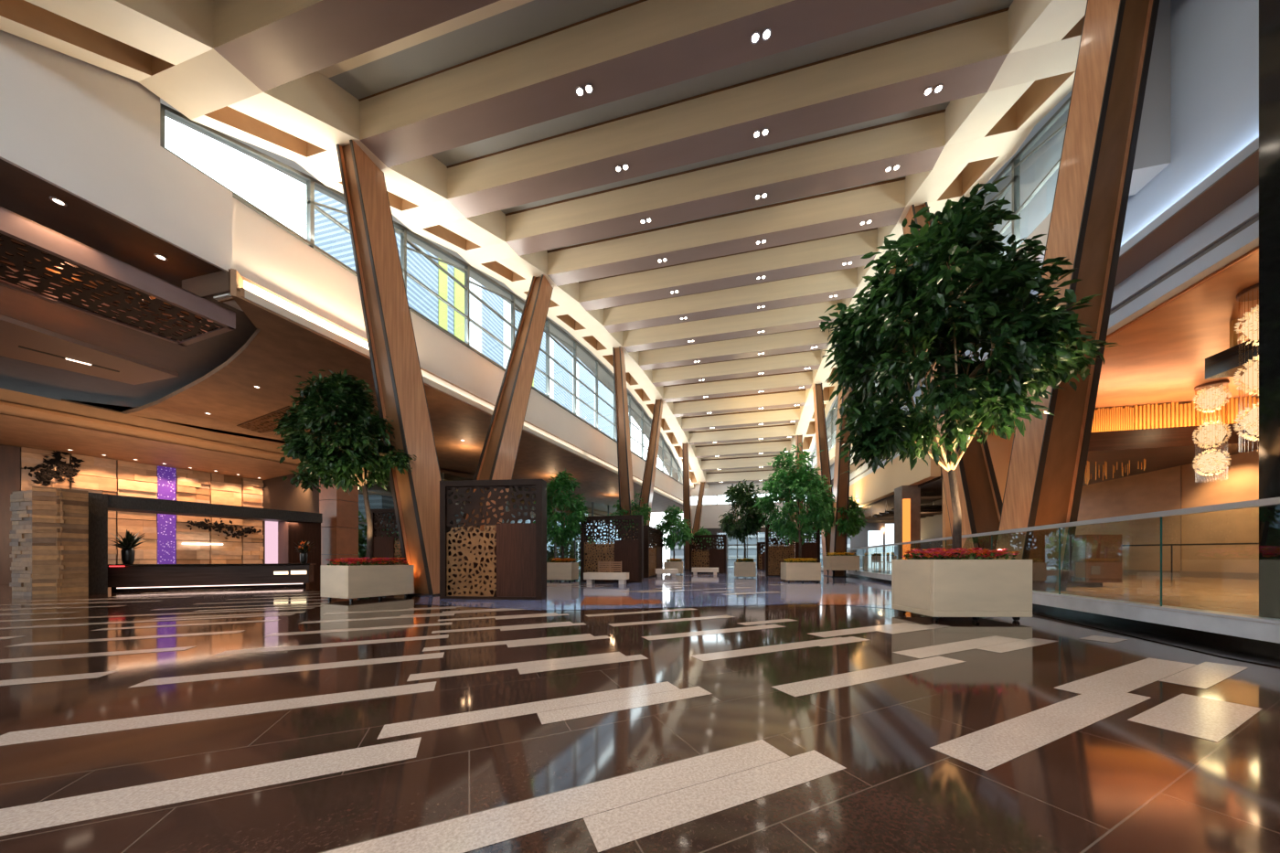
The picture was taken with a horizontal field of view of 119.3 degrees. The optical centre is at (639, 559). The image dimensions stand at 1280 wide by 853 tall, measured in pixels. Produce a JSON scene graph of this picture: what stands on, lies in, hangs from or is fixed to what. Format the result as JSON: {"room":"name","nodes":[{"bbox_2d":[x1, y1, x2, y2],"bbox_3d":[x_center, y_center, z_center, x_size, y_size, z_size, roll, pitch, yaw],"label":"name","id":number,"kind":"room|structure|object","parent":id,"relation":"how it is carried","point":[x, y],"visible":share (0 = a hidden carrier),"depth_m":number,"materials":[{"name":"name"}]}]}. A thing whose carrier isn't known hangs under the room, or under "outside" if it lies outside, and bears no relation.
{"room":"hotel lobby","nodes":[
{"label":"hotel lobby","id":0,"kind":"room"},
{"bbox_2d":[0,444,20,584],"bbox_3d":[-24.427,-1.725,12.524,0.300,5.250,3.836,0,0,28],"label":"wall","id":1,"kind":"structure","parent":0,"point":[9,455],"depth_m":13.93,"materials":[{"name":"brown wood"}]},
{"bbox_2d":[20,447,263,564],"bbox_3d":[-21.882,-1.725,17.348,0.560,5.250,7.072,0,0,28],"label":"wall","id":2,"kind":"structure","parent":0,"point":[96,474],"depth_m":17.45,"materials":[{"name":"brown wood"}]},
{"bbox_2d":[23,450,84,486],"bbox_3d":[-22.902,-3.589,14.694,0.144,1.501,1.310,0,0,27],"label":"wall sculpture","id":3,"kind":"object","parent":2,"relation":"attached to","point":[40,476],"visible":0.99,"depth_m":14.69,"materials":[{"name":"black metal"}]},
{"bbox_2d":[157,465,175,564],"bbox_3d":[-21.770,-1.700,17.238,0.100,5.200,0.531,0,0,28],"label":"light panel","id":4,"kind":"object","parent":2,"relation":"attached to","point":[165,475],"visible":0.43,"depth_m":17.19,"materials":[{"name":"purple glass"}]},
{"bbox_2d":[185,518,260,538],"bbox_3d":[-20.752,-1.540,18.789,0.144,1.020,2.640,0,0,28],"label":"wall sculpture","id":5,"kind":"object","parent":2,"relation":"attached to","point":[201,524],"visible":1,"depth_m":18.72,"materials":[{"name":"black metal"}]},
{"bbox_2d":[262,470,331,563],"bbox_3d":[-16.531,-1.732,18.415,8.200,5.265,0.330,0,0,27],"label":"wall","id":6,"kind":"structure","parent":0,"point":[277,494],"depth_m":18.86,"materials":[{"name":"brown"}]},
{"bbox_2d":[0,388,617,522],"bbox_3d":[-13.619,-4.555,26.328,6.600,0.610,36.001,0,0,28],"label":"ceiling","id":7,"kind":"structure","parent":0,"point":[28,421],"depth_m":13.77,"materials":[{"name":"brown paint"}]},
{"bbox_2d":[0,314,178,384],"bbox_3d":[-12.425,-4.339,7.837,2.600,0.102,2.700,0,0,13],"label":"ceiling panel","id":8,"kind":"object","parent":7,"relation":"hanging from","point":[19,340],"visible":1,"depth_m":7.89,"materials":[{"name":"brown paint"}]},
{"bbox_2d":[65,358,91,365],"bbox_3d":[-12.184,-4.291,8.137,0.070,0.006,0.308,0,0,32],"label":"lamp","id":9,"kind":"object","parent":8,"relation":"on","point":[76,360],"depth_m":8.14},
{"bbox_2d":[0,159,682,501],"bbox_3d":[-20.077,-5.350,20.164,41.640,0.001,46.000,0,0,13],"label":"ceiling","id":10,"kind":"structure","parent":0,"point":[22,193],"depth_m":8.42,"materials":[{"name":"paint"}]},
{"bbox_2d":[0,29,692,509],"bbox_3d":[-4.190,-6.800,16.085,1.350,3.800,45.878,0,0,23],"label":"wall","id":11,"kind":"structure","parent":0,"point":[90,132],"depth_m":6.43,"materials":[{"name":"white paint"}]},
{"bbox_2d":[0,206,235,346],"bbox_3d":[-9.537,-4.765,6.522,2.078,0.330,2.837,0,0,21],"label":"ceiling panel","id":12,"kind":"object","parent":11,"relation":"attached to","point":[38,261],"visible":1,"depth_m":6.42,"materials":[{"name":"brown paint"}]},
{"bbox_2d":[160,103,310,245],"bbox_3d":[-7.582,-7.536,7.148,0.118,1.472,2.110,0,0,23],"label":"window","id":13,"kind":"structure","parent":11,"relation":"in","point":[164,109],"depth_m":7.07,"materials":[{"name":"grey metal"}]},
{"bbox_2d":[230,268,261,329],"bbox_3d":[-7.754,-5.105,7.396,0.080,0.490,1.119,0,0,-28],"label":"trim","id":14,"kind":"structure","parent":11,"relation":"attached to","point":[236,280],"depth_m":6.98,"materials":[{"name":"brown paint"}]},
{"bbox_2d":[306,177,404,277],"bbox_3d":[-6.767,-7.851,9.072,0.118,2.102,2.110,0,0,23],"label":"window","id":15,"kind":"structure","parent":11,"relation":"in","point":[311,205],"depth_m":8.27,"materials":[{"name":"grey metal"}]},
{"bbox_2d":[400,226,468,346],"bbox_3d":[-5.952,-8.113,10.996,0.118,2.626,2.110,0,0,23],"label":"window","id":16,"kind":"structure","parent":11,"relation":"in","point":[404,240],"depth_m":10.70,"materials":[{"name":"grey metal"}]},
{"bbox_2d":[464,264,513,371],"bbox_3d":[-5.137,-8.322,12.920,0.118,3.043,2.110,0,0,23],"label":"window","id":17,"kind":"structure","parent":11,"relation":"in","point":[467,282],"depth_m":12.35,"materials":[{"name":"grey metal"}]},
{"bbox_2d":[511,293,548,398],"bbox_3d":[-4.322,-8.477,14.844,0.118,3.355,2.110,0,0,23],"label":"window","id":18,"kind":"structure","parent":11,"relation":"in","point":[513,297],"depth_m":14.03,"materials":[{"name":"grey metal"}]},
{"bbox_2d":[545,319,575,415],"bbox_3d":[-3.507,-8.580,16.768,0.118,3.560,2.110,0,0,23],"label":"window","id":19,"kind":"structure","parent":11,"relation":"in","point":[548,322],"depth_m":16.18,"materials":[{"name":"grey metal"}]},
{"bbox_2d":[573,341,597,429],"bbox_3d":[-2.692,-8.630,18.692,0.118,3.660,2.110,0,0,23],"label":"window","id":20,"kind":"structure","parent":11,"relation":"in","point":[575,344],"depth_m":17.86,"materials":[{"name":"grey metal"}]},
{"bbox_2d":[595,361,615,441],"bbox_3d":[-1.877,-8.630,20.616,0.118,3.660,2.110,0,0,23],"label":"window","id":21,"kind":"structure","parent":11,"relation":"in","point":[597,363],"depth_m":19.82,"materials":[{"name":"grey metal"}]},
{"bbox_2d":[629,395,643,458],"bbox_3d":[-0.247,-8.570,24.464,0.118,3.540,2.110,0,0,23],"label":"window","id":22,"kind":"structure","parent":11,"relation":"in","point":[630,397],"depth_m":24.00,"materials":[{"name":"glass"}]},
{"bbox_2d":[641,411,651,460],"bbox_3d":[0.568,-8.461,26.388,0.118,3.322,2.110,0,0,23],"label":"window","id":23,"kind":"structure","parent":11,"relation":"in","point":[643,412],"depth_m":25.43,"materials":[{"name":"glass"}]},
{"bbox_2d":[60,289,682,513],"bbox_3d":[-6.784,-4.920,24.775,12.596,0.120,33.437,0,0,23],"label":"ceiling","id":24,"kind":"structure","parent":0,"point":[283,348],"depth_m":12.04,"materials":[{"name":"brown paint"}]},
{"bbox_2d":[236,405,298,433],"bbox_3d":[-12.725,-4.843,13.272,4.160,0.025,1.113,0,0,26],"label":"ceiling panel","id":25,"kind":"object","parent":24,"relation":"attached to","point":[264,423],"visible":0.59,"depth_m":13.25,"materials":[{"name":"brown wood"}]},
{"bbox_2d":[0,0,1087,489],"bbox_3d":[1.774,-8.916,16.351,16.915,4.764,41.760,0,0,13],"label":"ceiling","id":26,"kind":"structure","parent":0,"point":[256,72],"depth_m":7.90,"materials":[{"name":"beige paint"}]},
{"bbox_2d":[576,83,593,96],"bbox_3d":[-0.975,-8.221,6.566,0.314,0.012,0.144,0,0,13],"label":"recessed light","id":27,"kind":"object","parent":26,"relation":"in","point":[589,89],"visible":1,"depth_m":6.57,"materials":[{"name":"white glass"}]},
{"bbox_2d":[750,27,771,43],"bbox_3d":[1.899,-8.221,5.886,0.314,0.012,0.144,0,0,13],"label":"recessed light","id":28,"kind":"object","parent":26,"relation":"in","point":[766,34],"visible":1,"depth_m":5.88,"materials":[{"name":"white glass"}]},
{"bbox_2d":[0,566,1279,852],"bbox_3d":[-8.873,0.896,20.699,41.200,0.008,54.200,0,0,13],"label":"floor","id":29,"kind":"structure","parent":0,"point":[686,712],"depth_m":2.06,"materials":[{"name":"brown tile"}]},
{"bbox_2d":[9,486,88,597],"bbox_3d":[-14.790,-0.407,9.345,2.080,2.614,0.879,0,0,13],"label":"stone wall","id":30,"kind":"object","parent":29,"relation":"on","point":[50,526],"visible":1,"depth_m":9.10,"materials":[{"name":"beige stone"}]},
{"bbox_2d":[87,492,322,594],"bbox_3d":[-13.781,-0.430,12.300,1.120,2.660,5.139,0,0,28],"label":"portal","id":31,"kind":"object","parent":29,"relation":"on","point":[284,529],"visible":0.7,"depth_m":12.03,"materials":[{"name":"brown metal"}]},
{"bbox_2d":[107,563,315,592],"bbox_3d":[-12.936,0.515,11.571,4.347,0.770,0.865,0,0,-31],"label":"reception desk","id":32,"kind":"object","parent":29,"relation":"on","point":[121,577],"visible":0.96,"depth_m":11.20,"materials":[{"name":"brown wood"}]},
{"bbox_2d":[107,529,149,564],"bbox_3d":[-14.427,-0.373,10.546,1.010,1.006,0.727,0,0,29],"label":"arrangement","id":33,"kind":"object","parent":32,"relation":"on","point":[128,544],"visible":0.96,"depth_m":10.51,"materials":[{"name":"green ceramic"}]},
{"bbox_2d":[107,563,315,565],"bbox_3d":[-12.938,0.155,11.573,4.347,0.050,0.860,0,0,-31],"label":"countertop","id":34,"kind":"structure","parent":32,"relation":"on","point":[219,564],"depth_m":11.20,"materials":[{"name":"black stone"}]},
{"bbox_2d":[295,540,314,563],"bbox_3d":[-11.226,-0.280,12.505,0.824,0.820,0.593,0,0,29],"label":"arrangement","id":35,"kind":"object","parent":32,"relation":"on","point":[303,549],"visible":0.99,"depth_m":12.46,"materials":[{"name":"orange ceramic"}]},
{"bbox_2d":[319,474,358,565],"bbox_3d":[-12.438,-1.850,15.500,0.900,5.480,0.900,0,0,13],"label":"marble pilaster","id":36,"kind":"object","parent":29,"relation":"on","point":[339,509],"visible":0.5,"depth_m":15.13,"materials":[{"name":"beige stone"}]},
{"bbox_2d":[271,369,415,601],"bbox_3d":[-6.599,-1.677,8.503,2.504,5.152,2.482,0,0,44],"label":"potted tree","id":37,"kind":"object","parent":29,"relation":"on","point":[352,457],"visible":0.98,"depth_m":8.14,"materials":[{"name":"green plant"}]},
{"bbox_2d":[370,508,403,565],"bbox_3d":[-8.348,-0.425,13.005,1.974,2.650,0.340,0,0,6],"label":"lattice screen","id":38,"kind":"object","parent":29,"relation":"on","point":[385,546],"visible":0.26,"depth_m":12.92,"materials":[{"name":"brown wood"}]},
{"bbox_2d":[335,139,441,596],"bbox_3d":[-5.593,-3.674,8.927,0.806,9.147,3.189,0,0,13],"label":"column","id":39,"kind":"structure","parent":29,"relation":"on","point":[400,395],"depth_m":8.43,"materials":[{"name":"brown wood"}]},
{"bbox_2d":[439,479,546,599],"bbox_3d":[-3.335,-0.440,8.547,2.371,2.680,0.340,0,0,5],"label":"lattice screen","id":40,"kind":"object","parent":29,"relation":"on","point":[507,562],"visible":1,"depth_m":8.43,"materials":[{"name":"brown wood"}]},
{"bbox_2d":[358,472,636,570],"bbox_3d":[-6.387,-1.980,28.250,0.120,5.760,25.767,0,0,34],"label":"window","id":41,"kind":"structure","parent":29,"relation":"on","point":[442,474],"depth_m":26.45,"materials":[{"name":"grey glass"}]},
{"bbox_2d":[458,274,553,531],"bbox_3d":[-4.450,-4.439,12.034,1.142,10.678,3.885,0,0,32],"label":"column","id":42,"kind":"structure","parent":29,"relation":"on","point":[499,452],"depth_m":12.06,"materials":[{"name":"brown wood"}]},
{"bbox_2d":[533,469,588,581],"bbox_3d":[-3.220,-1.449,15.360,2.395,4.695,2.606,0,0,-3],"label":"potted tree","id":43,"kind":"object","parent":29,"relation":"on","point":[560,569],"visible":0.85,"depth_m":14.98,"materials":[{"name":"green plant"}]},
{"bbox_2d":[583,561,629,584],"bbox_3d":[-1.233,0.480,13.809,1.600,0.840,0.560,0,0,9],"label":"stone bench","id":44,"kind":"object","parent":29,"relation":"on","point":[591,577],"visible":0.99,"depth_m":13.61,"materials":[{"name":"beige stone"}]},
{"bbox_2d":[580,514,643,582],"bbox_3d":[-1.118,-0.410,14.902,2.505,2.620,0.340,0,0,12],"label":"lattice screen","id":45,"kind":"object","parent":29,"relation":"on","point":[630,551],"visible":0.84,"depth_m":14.74,"materials":[{"name":"brown wood"}]},
{"bbox_2d":[612,346,635,540],"bbox_3d":[-0.712,-4.770,19.893,0.806,11.340,3.199,0,0,13],"label":"column","id":46,"kind":"structure","parent":29,"relation":"on","point":[625,481],"depth_m":19.24,"materials":[{"name":"brown wood"}]},
{"bbox_2d":[606,490,652,539],"bbox_3d":[-0.502,-1.458,20.480,2.456,4.715,2.515,0,0,13],"label":"potted tree","id":47,"kind":"object","parent":29,"relation":"on","point":[645,509],"visible":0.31,"depth_m":20.30,"materials":[{"name":"green plant"}]},
{"bbox_2d":[638,398,663,525],"bbox_3d":[0.336,-4.667,23.013,1.076,11.134,3.772,0,0,28],"label":"column","id":48,"kind":"structure","parent":29,"relation":"on","point":[649,474],"depth_m":23.12,"materials":[{"name":"brown wood"}]},
{"bbox_2d":[643,525,662,577],"bbox_3d":[0.712,-0.375,20.242,0.340,2.550,4.163,0,0,13],"label":"lattice screen","id":49,"kind":"object","parent":29,"relation":"on","point":[653,553],"visible":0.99,"depth_m":19.41,"materials":[{"name":"brown wood"}]},
{"bbox_2d":[654,568,678,576],"bbox_3d":[1.359,0.690,19.413,1.150,0.420,0.560,0,0,-2],"label":"stone bench","id":50,"kind":"object","parent":29,"relation":"on","point":[658,571],"visible":0.96,"depth_m":19.14,"materials":[{"name":"stone"}]},
{"bbox_2d":[650,504,693,574],"bbox_3d":[1.942,-1.190,22.510,2.658,4.178,2.434,0,0,-6],"label":"potted tree","id":51,"kind":"object","parent":29,"relation":"on","point":[673,524],"visible":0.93,"depth_m":22.19,"materials":[{"name":"green plant"}]},
{"bbox_2d":[682,442,692,570],"bbox_3d":[3.942,-4.129,30.887,0.806,10.058,3.159,0,0,13],"label":"column","id":52,"kind":"structure","parent":29,"relation":"on","point":[687,502],"depth_m":30.29,"materials":[{"name":"brown wood"}]},
{"bbox_2d":[692,481,704,551],"bbox_3d":[4.993,-3.157,34.006,1.075,8.114,3.812,0,0,28],"label":"column","id":53,"kind":"structure","parent":29,"relation":"on","point":[698,510],"depth_m":34.13,"materials":[{"name":"brown wood"}]},
{"bbox_2d":[691,567,718,575],"bbox_3d":[3.816,0.690,21.949,1.550,0.420,0.560,0,0,11],"label":"stone bench","id":54,"kind":"object","parent":29,"relation":"on","point":[694,570],"visible":0.98,"depth_m":21.67,"materials":[{"name":"stone"}]},
{"bbox_2d":[689,534,726,573],"bbox_3d":[4.457,-0.350,24.602,2.414,2.500,0.340,0,0,24],"label":"lattice screen","id":55,"kind":"object","parent":29,"relation":"on","point":[717,557],"visible":0.89,"depth_m":24.45,"materials":[{"name":"brown wood"}]},
{"bbox_2d":[718,479,767,577],"bbox_3d":[4.932,-1.512,18.122,2.534,4.822,2.469,0,0,29],"label":"potted tree","id":56,"kind":"object","parent":29,"relation":"on","point":[744,567],"visible":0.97,"depth_m":17.68,"materials":[{"name":"green plant"}]},
{"bbox_2d":[757,542,765,569],"bbox_3d":[10.596,-0.300,32.321,0.340,2.400,0.988,0,0,-31],"label":"lattice screen","id":57,"kind":"object","parent":29,"relation":"on","point":[761,558],"visible":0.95,"depth_m":32.41,"materials":[{"name":"wood"}]},
{"bbox_2d":[765,523,820,576],"bbox_3d":[8.043,-0.500,19.850,2.694,2.800,0.340,0,0,11],"label":"lattice screen","id":58,"kind":"object","parent":29,"relation":"on","point":[774,555],"visible":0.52,"depth_m":19.85,"materials":[{"name":"brown wood"}]},
{"bbox_2d":[752,443,835,582],"bbox_3d":[6.700,-2.042,16.165,3.343,5.882,3.394,0,0,-32],"label":"potted tree","id":59,"kind":"object","parent":29,"relation":"on","point":[805,482],"visible":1,"depth_m":15.44,"materials":[{"name":"green plant"}]},
{"bbox_2d":[793,434,803,558],"bbox_3d":[12.385,-4.129,29.025,0.799,10.058,3.378,0,0,17],"label":"column","id":60,"kind":"structure","parent":29,"relation":"on","point":[799,438],"depth_m":27.80,"materials":[{"name":"brown wood"}]},
{"bbox_2d":[812,383,832,575],"bbox_3d":[10.536,-4.667,21.194,0.947,11.134,2.219,0,0,13],"label":"column","id":61,"kind":"structure","parent":29,"relation":"on","point":[821,436],"depth_m":21.31,"materials":[{"name":"brown wood"}]},
{"bbox_2d":[827,386,853,576],"bbox_3d":[9.787,-4.770,17.981,0.757,11.340,4.270,0,0,17],"label":"column","id":62,"kind":"structure","parent":29,"relation":"on","point":[841,483],"depth_m":18.11,"materials":[{"name":"brown wood"}]},
{"bbox_2d":[902,202,1002,558],"bbox_3d":[8.176,-4.439,9.602,1.175,10.678,2.755,0,0,-9],"label":"column","id":63,"kind":"structure","parent":29,"relation":"on","point":[980,500],"depth_m":8.97,"materials":[{"name":"brown wood"}]},
{"bbox_2d":[818,175,1123,620],"bbox_3d":[4.736,-2.214,5.479,3.887,6.226,3.070,0,0,24],"label":"potted tree","id":64,"kind":"object","parent":29,"relation":"on","point":[1034,351],"visible":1,"depth_m":5.29,"materials":[{"name":"green plant"}]},
{"bbox_2d":[993,0,1159,590],"bbox_3d":[7.367,-3.674,6.377,1.050,9.147,4.319,0,0,24],"label":"column","id":65,"kind":"structure","parent":29,"relation":"on","point":[1044,484],"depth_m":5.78,"materials":[{"name":"brown wood"}]},
{"bbox_2d":[690,480,814,568],"bbox_3d":[10.207,-3.850,35.324,11.800,9.500,0.350,0,0,13],"label":"window","id":66,"kind":"structure","parent":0,"point":[710,514],"depth_m":35.86,"materials":[{"name":"glass"}]},
{"bbox_2d":[848,437,942,518],"bbox_3d":[15.001,-3.910,23.991,3.050,1.620,20.400,0,0,13],"label":"wall","id":67,"kind":"structure","parent":0,"point":[873,489],"depth_m":18.12,"materials":[{"name":"brown paint"}]},
{"bbox_2d":[859,500,942,522],"bbox_3d":[14.549,-2.740,20.450,3.100,0.880,6.900,0,0,13],"label":"canopy","id":68,"kind":"object","parent":67,"relation":"hanging from","point":[886,517],"visible":0.41,"depth_m":19.95,"materials":[{"name":"black metal"}]},
{"bbox_2d":[850,473,942,567],"bbox_3d":[16.583,-2.050,23.617,0.200,5.300,20.400,0,0,13],"label":"wall","id":69,"kind":"structure","parent":0,"point":[931,527],"depth_m":21.12,"materials":[{"name":"brown"}]},
{"bbox_2d":[894,484,920,559],"bbox_3d":[11.773,-1.300,16.534,0.700,3.800,0.800,0,0,13],"label":"stone pier","id":70,"kind":"object","parent":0,"point":[912,492],"visible":0.5,"depth_m":16.17,"materials":[{"name":"brown stone"}]},
{"bbox_2d":[942,431,1013,552],"bbox_3d":[12.825,-2.050,13.921,2.650,5.300,0.200,0,0,13],"label":"wall partition","id":71,"kind":"structure","parent":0,"point":[1000,449],"depth_m":13.75,"materials":[{"name":"brown wood"}]},
{"bbox_2d":[812,0,1258,492],"bbox_3d":[10.319,-8.010,12.562,1.500,6.580,45.200,0,0,13],"label":"wall","id":72,"kind":"structure","parent":0,"point":[1192,209],"depth_m":6.11,"materials":[{"name":"white paint"}]},
{"bbox_2d":[160,0,1013,483],"bbox_3d":[1.921,-9.512,16.316,20.975,4.216,41.760,0,0,13],"label":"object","id":73,"kind":"structure","parent":72,"relation":"attached to","point":[534,18],"depth_m":7.16,"materials":[{"name":"grey"}]},
{"bbox_2d":[973,158,1020,246],"bbox_3d":[9.115,-8.543,9.815,0.120,2.685,2.020,0,0,13],"label":"window","id":74,"kind":"structure","parent":72,"relation":"in","point":[1015,182],"depth_m":8.86,"materials":[{"name":"grey glass"}]},
{"bbox_2d":[1013,96,1070,245],"bbox_3d":[8.649,-8.344,7.849,0.120,2.289,2.020,0,0,13],"label":"window","id":75,"kind":"structure","parent":72,"relation":"in","point":[1066,105],"depth_m":8.10,"materials":[{"name":"grey metal"}]},
{"bbox_2d":[1106,245,1258,339],"bbox_3d":[8.571,-4.705,2.391,0.060,0.050,24.600,0,0,13],"label":"trim","id":76,"kind":"structure","parent":72,"relation":"attached to","point":[1255,250],"depth_m":6.51,"materials":[{"name":"orange metal"}]},
{"bbox_2d":[987,251,1258,432],"bbox_3d":[15.490,-4.720,0.754,14.200,0.001,24.600,0,0,13],"label":"ceiling","id":77,"kind":"structure","parent":0,"point":[1161,358],"depth_m":8.32,"materials":[{"name":"orange paint"}]},
{"bbox_2d":[1091,395,1258,432],"bbox_3d":[15.963,-4.235,11.252,4.631,0.970,0.050,0,0,13],"label":"curtain","id":78,"kind":"object","parent":77,"relation":"hanging from","point":[1114,419],"visible":0.41,"depth_m":11.28,"materials":[{"name":"gold metal"}]},
{"bbox_2d":[1191,379,1232,476],"bbox_3d":[15.397,-3.420,10.098,0.601,2.600,0.599,0,0,10],"label":"chandelier","id":79,"kind":"object","parent":77,"relation":"hanging from","point":[1213,395],"visible":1,"depth_m":10.01,"materials":[{"name":"beige glass"}]},
{"bbox_2d":[1205,319,1258,379],"bbox_3d":[12.138,-4.220,4.938,2.250,1.000,5.200,0,0,13],"label":"bulkhead","id":80,"kind":"object","parent":77,"relation":"hanging from","point":[1223,364],"visible":0.36,"depth_m":7.38,"materials":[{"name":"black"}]},
{"bbox_2d":[1232,402,1258,441],"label":"chandelier","id":81,"kind":"object","parent":77,"relation":"hanging from","point":[1249,422],"depth_m":6.57,"materials":[{"name":"glass"}]},
{"bbox_2d":[1233,304,1258,346],"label":"chandelier","id":82,"kind":"object","parent":77,"relation":"hanging from","point":[1250,327],"depth_m":6.56,"materials":[{"name":"glass"}]},
{"bbox_2d":[1233,355,1258,395],"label":"chandelier","id":83,"kind":"object","parent":77,"relation":"hanging from","point":[1250,378],"depth_m":6.55,"materials":[{"name":"glass"}]},
{"bbox_2d":[1236,282,1258,301],"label":"chandelier","id":84,"kind":"object","parent":77,"relation":"hanging from","point":[1252,293],"depth_m":6.59,"materials":[{"name":"gold glass"}]},
{"bbox_2d":[1137,419,1183,429],"bbox_3d":[16.412,-4.235,13.124,4.700,0.970,0.100,0,0,13],"label":"wall","id":85,"kind":"structure","parent":0,"point":[1174,420],"depth_m":12.73,"materials":[{"name":"brown wood"}]},
{"bbox_2d":[1084,458,1145,485],"bbox_3d":[15.912,-2.853,13.491,2.372,0.833,2.583,0,0,13],"label":"rods","id":86,"kind":"object","parent":85,"relation":"hanging from","point":[1104,466],"visible":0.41,"depth_m":12.57,"materials":[{"name":"gold metal"}]},
{"bbox_2d":[1075,448,1258,573],"bbox_3d":[16.877,-2.100,4.228,0.300,5.400,32.000,0,0,13],"label":"stone wall","id":87,"kind":"structure","parent":0,"point":[1159,490],"depth_m":12.90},
{"bbox_2d":[821,566,1279,651],"bbox_3d":[20.516,0.738,12.616,25.880,0.325,46.000,0,0,13],"label":"trim","id":88,"kind":"structure","parent":87,"relation":"attached to","point":[1217,609],"depth_m":5.34,"materials":[{"name":"beige stone"}]},
{"bbox_2d":[821,495,866,571],"bbox_3d":[10.123,-1.379,18.999,2.634,3.956,2.161,0,0,5],"label":"potted tree","id":89,"kind":"object","parent":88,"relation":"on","point":[837,561],"visible":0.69,"depth_m":18.43,"materials":[{"name":"green plant"}]},
{"bbox_2d":[868,530,883,568],"bbox_3d":[16.318,-0.700,25.971,0.900,2.600,0.060,0,0,13],"label":"lit screen","id":90,"kind":"object","parent":88,"relation":"on","point":[875,537],"visible":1,"depth_m":25.95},
{"bbox_2d":[885,523,894,570],"bbox_3d":[14.199,-0.700,20.923,0.900,2.600,0.060,0,0,13],"label":"lit screen","id":91,"kind":"object","parent":88,"relation":"on","point":[889,528],"visible":0.43,"depth_m":20.96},
{"bbox_2d":[902,498,910,559],"bbox_3d":[10.974,-0.950,15.438,0.250,3.100,0.100,0,0,13],"label":"lit screen","id":92,"kind":"object","parent":88,"relation":"on","point":[906,502],"visible":0.64,"depth_m":15.39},
{"bbox_2d":[820,497,1279,618],"bbox_3d":[9.349,-0.007,13.716,0.070,1.165,41.137,0,0,18],"label":"glass railing","id":93,"kind":"object","parent":88,"relation":"on","point":[1273,501],"visible":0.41,"depth_m":5.01,"materials":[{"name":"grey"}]},
{"bbox_2d":[1066,534,1122,586],"bbox_3d":[9.369,0.030,8.584,2.050,1.140,1.035,0,0,0],"label":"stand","id":94,"kind":"object","parent":88,"relation":"on","point":[1096,560],"visible":0.47,"depth_m":8.08,"materials":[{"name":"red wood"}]},
{"bbox_2d":[1122,543,1258,580],"bbox_3d":[15.579,0.074,9.478,0.102,1.052,4.456,0,0,-18],"label":"brass handrail","id":95,"kind":"object","parent":88,"relation":"on","point":[1171,545],"visible":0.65,"depth_m":10.63,"materials":[{"name":"black metal"}]},
{"bbox_2d":[1258,0,1279,618],"bbox_3d":[6.737,-3.500,3.106,1.300,8.200,1.060,0,0,13],"label":"pier","id":96,"kind":"object","parent":88,"relation":"on","point":[1269,10],"visible":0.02,"depth_m":3.69,"materials":[{"name":"black"}]},
{"bbox_2d":[1122,465,1258,579],"bbox_3d":[16.712,-1.350,4.267,0.041,3.900,32.000,0,0,13],"label":"baseboard","id":97,"kind":"structure","parent":87,"relation":"attached to","point":[1197,574],"depth_m":12.74,"materials":[{"name":"wood"}]},
{"bbox_2d":[1082,423,1258,485],"bbox_3d":[16.994,-3.555,15.581,4.700,0.570,9.850,0,0,13],"label":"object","id":98,"kind":"structure","parent":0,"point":[1161,448],"depth_m":11.25,"materials":[{"name":"brown wood"}]},
{"label":"outside","id":99,"kind":"structure","parent":0,"visible":0},
{"label":"ground","id":100,"kind":"structure","parent":99,"visible":0},
{"bbox_2d":[314,189,620,562],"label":"window","id":101,"kind":"structure","parent":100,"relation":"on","point":[329,237],"depth_m":32.95,"materials":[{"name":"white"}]},
{"bbox_2d":[438,257,447,330],"bbox_3d":[-15.566,-18.100,29.630,0.060,22.000,0.900,0,0,13],"label":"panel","id":102,"kind":"object","parent":101,"relation":"hanging from","point":[442,277],"depth_m":29.58,"materials":[{"name":"glass"}]},
{"bbox_2d":[454,267,464,341],"bbox_3d":[-15.141,-18.100,31.430,0.060,22.000,1.200,0,0,13],"label":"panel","id":103,"kind":"object","parent":101,"relation":"hanging from","point":[459,292],"depth_m":31.39,"materials":[{"name":"glass"}]},
{"bbox_2d":[469,277,481,352],"bbox_3d":[-14.703,-18.100,33.279,0.060,22.000,2.000,0,0,13],"label":"panel","id":104,"kind":"object","parent":101,"relation":"hanging from","point":[475,306],"depth_m":33.43,"materials":[{"name":"white glass"}]},
{"bbox_2d":[502,298,511,368],"bbox_3d":[-13.506,-18.100,38.339,0.060,22.000,1.600,0,0,13],"label":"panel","id":105,"kind":"object","parent":101,"relation":"hanging from","point":[506,306],"depth_m":38.11,"materials":[{"name":"grey fabric"}]},
{"bbox_2d":[549,334,553,399],"bbox_3d":[-11.388,-18.100,47.292,0.060,22.000,2.000,0,0,13],"label":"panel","id":106,"kind":"object","parent":101,"relation":"hanging from","point":[550,340],"depth_m":47.65,"materials":[{"name":"grey fabric"}]},
{"bbox_2d":[572,358,578,415],"bbox_3d":[-9.500,-18.100,55.272,0.060,22.000,2.400,0,0,13],"label":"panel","id":107,"kind":"object","parent":101,"relation":"hanging from","point":[572,358],"depth_m":55.85,"materials":[{"name":"grey fabric"}]},
{"bbox_2d":[357,511,595,567],"bbox_3d":[-8.644,-0.745,31.579,2.531,4.253,28.633,0,0,34],"label":"hedge","id":108,"kind":"object","parent":100,"relation":"on","point":[362,553],"visible":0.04,"depth_m":32.44,"materials":[{"name":"green plant"}]},
{"bbox_2d":[669,531,850,565],"bbox_3d":[23.831,-1.700,50.778,39.000,5.200,6.200,0,0,13],"label":"building","id":109,"kind":"structure","parent":100,"relation":"on","point":[731,549],"depth_m":50.17,"materials":[{"name":"grey"}]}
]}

